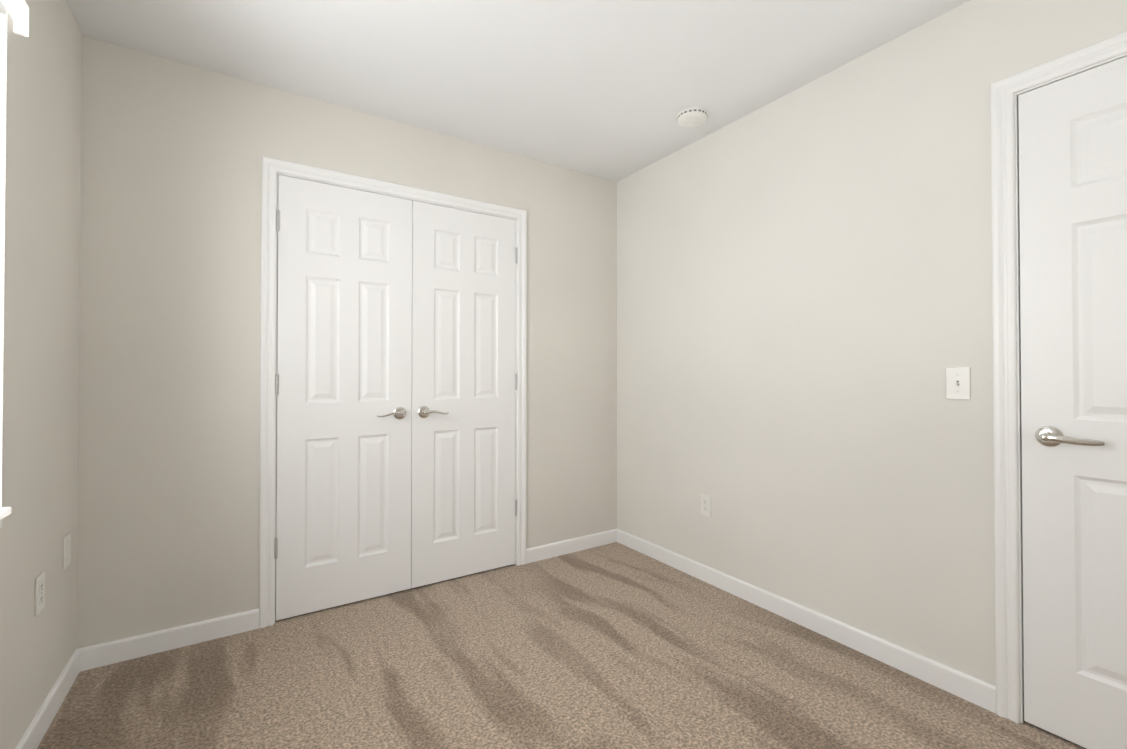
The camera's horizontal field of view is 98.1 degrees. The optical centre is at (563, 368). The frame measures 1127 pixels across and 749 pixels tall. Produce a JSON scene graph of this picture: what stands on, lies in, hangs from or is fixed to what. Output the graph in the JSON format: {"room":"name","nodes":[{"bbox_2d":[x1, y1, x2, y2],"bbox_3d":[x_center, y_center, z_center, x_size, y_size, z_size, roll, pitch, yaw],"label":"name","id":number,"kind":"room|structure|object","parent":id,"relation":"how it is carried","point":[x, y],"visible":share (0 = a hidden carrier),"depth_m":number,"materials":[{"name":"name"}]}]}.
{"room":"empty bedroom","nodes":[
{"label":"empty bedroom","id":0,"kind":"room"},
{"bbox_2d":[0,0,81,748],"bbox_3d":[-0.948,-0.081,0.369,0.120,2.440,3.520,0,-1,-33],"label":"wall","id":1,"kind":"structure","parent":0,"point":[41,294],"depth_m":1.52,"materials":[{"name":"beige paint"}]},
{"bbox_2d":[0,14,6,506],"bbox_3d":[-1.251,-0.304,0.878,0.074,1.375,0.940,0,-1,-33],"label":"window","id":2,"kind":"structure","parent":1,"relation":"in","point":[3,40],"depth_m":1.29,"materials":[{"name":"white"}]},
{"bbox_2d":[0,0,28,519],"bbox_3d":[-1.225,-0.309,0.895,0.075,1.379,1.020,0,-1,-33],"label":"window blinds","id":3,"kind":"object","parent":1,"relation":"attached to","point":[17,11],"visible":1,"depth_m":1.28,"materials":[{"name":"white plastic"}]},
{"bbox_2d":[35,571,44,615],"bbox_3d":[-1.629,0.700,1.522,0.008,0.114,0.070,0,-1,-33],"label":"outlet","id":4,"kind":"object","parent":1,"relation":"attached to","point":[39,592],"visible":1,"depth_m":1.51,"materials":[{"name":"white plastic"}]},
{"bbox_2d":[15,647,86,748],"bbox_3d":[-0.925,1.098,0.443,0.013,0.084,3.400,0,-1,-33],"label":"baseboard","id":5,"kind":"structure","parent":1,"relation":"attached to","point":[34,734],"depth_m":1.61,"materials":[{"name":"white paint"}]},
{"bbox_2d":[63,532,70,569],"bbox_3d":[-1.779,0.653,1.753,0.007,0.114,0.070,0,-1,-33],"label":"outlet plate","id":6,"kind":"object","parent":1,"relation":"attached to","point":[66,550],"visible":0.98,"depth_m":1.74,"materials":[{"name":"white plastic"}]},
{"bbox_2d":[76,35,616,648],"bbox_3d":[-0.781,-0.058,2.650,2.891,2.440,0.120,0,-1,-33],"label":"wall","id":7,"kind":"structure","parent":0,"point":[170,361],"depth_m":2.10,"materials":[{"name":"beige paint"}]},
{"bbox_2d":[87,608,258,669],"bbox_3d":[-1.594,1.114,2.028,0.562,0.084,0.013,0,-1,-33],"label":"baseboard","id":8,"kind":"structure","parent":7,"relation":"attached to","point":[107,653],"depth_m":2.01,"materials":[{"name":"white paint"}]},
{"bbox_2d":[275,175,411,620],"bbox_3d":[-1.049,0.131,2.389,0.617,2.037,0.095,0,-1,-33],"label":"closet door","id":9,"kind":"structure","parent":7,"relation":"in","point":[344,400],"depth_m":2.38,"materials":[{"name":"white paint"}]},
{"bbox_2d":[259,156,526,627],"bbox_3d":[-0.828,0.127,2.617,1.266,2.069,0.120,0,-1,-33],"label":"door frame","id":10,"kind":"structure","parent":7,"relation":"in","point":[276,341],"depth_m":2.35,"materials":[{"name":"white paint"}]},
{"bbox_2d":[411,201,516,587],"bbox_3d":[-0.530,0.134,2.727,0.617,2.037,0.095,0,-1,-33],"label":"closet door","id":11,"kind":"structure","parent":7,"relation":"in","point":[463,468],"depth_m":2.72,"materials":[{"name":"white paint"}]},
{"bbox_2d":[526,529,614,563],"bbox_3d":[0.054,1.124,3.102,0.664,0.084,0.013,0,-1,-33],"label":"baseboard","id":12,"kind":"structure","parent":7,"relation":"attached to","point":[546,551],"depth_m":3.08,"materials":[{"name":"white paint"}]},
{"bbox_2d":[65,0,969,181],"bbox_3d":[0.180,-1.343,1.188,2.891,0.100,3.640,0,-1,-33],"label":"ceiling","id":13,"kind":"structure","parent":0,"point":[608,89],"depth_m":2.00,"materials":[{"name":"white paint"}]},
{"bbox_2d":[676,107,707,127],"bbox_3d":[0.649,-1.260,2.472,0.157,0.040,0.157,0,-1,-33],"label":"smoke detector","id":14,"kind":"object","parent":13,"relation":"attached to","point":[689,117],"visible":1,"depth_m":2.44,"materials":[{"name":"white plastic"}]},
{"bbox_2d":[37,542,1086,748],"bbox_3d":[0.180,1.197,1.163,2.891,0.100,3.640,0,-1,-33],"label":"floor","id":15,"kind":"structure","parent":0,"point":[615,645],"depth_m":1.79,"materials":[{"name":"carpet"}]},
{"bbox_2d":[617,0,1126,685],"bbox_3d":[1.374,-0.066,1.882,0.120,2.440,3.520,0,-1,-33],"label":"wall","id":16,"kind":"structure","parent":0,"point":[803,298],"depth_m":2.07,"materials":[{"name":"beige paint"}]},
{"bbox_2d":[701,493,710,516],"bbox_3d":[0.777,0.747,2.672,0.008,0.114,0.070,0,-1,-33],"label":"outlet","id":17,"kind":"object","parent":16,"relation":"attached to","point":[705,505],"visible":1,"depth_m":2.67,"materials":[{"name":"white plastic"}]},
{"bbox_2d":[615,529,995,712],"bbox_3d":[0.902,1.118,2.472,0.013,0.084,1.997,0,-1,-33],"label":"baseboard","id":18,"kind":"structure","parent":16,"relation":"attached to","point":[976,691],"depth_m":2.07,"materials":[{"name":"white paint"}]},
{"bbox_2d":[946,367,970,399],"bbox_3d":[1.391,0.052,1.727,0.020,0.114,0.070,0,-1,-33],"label":"light switch","id":19,"kind":"object","parent":16,"relation":"attached to","point":[957,382],"visible":1,"depth_m":1.73,"materials":[{"name":"white plastic"}]},
{"bbox_2d":[990,31,1126,723],"bbox_3d":[1.739,0.092,1.305,0.137,2.113,0.888,0,-1,-33],"label":"door frame","id":20,"kind":"structure","parent":16,"relation":"attached to","point":[1007,646],"depth_m":1.61,"materials":[{"name":"white paint"}]},
{"bbox_2d":[1018,56,1126,748],"bbox_3d":[1.687,0.119,1.272,0.095,2.037,0.756,0,-1,-33],"label":"entry door","id":21,"kind":"structure","parent":16,"relation":"in","point":[1073,209],"depth_m":1.49,"materials":[{"name":"white paint"}]}
]}

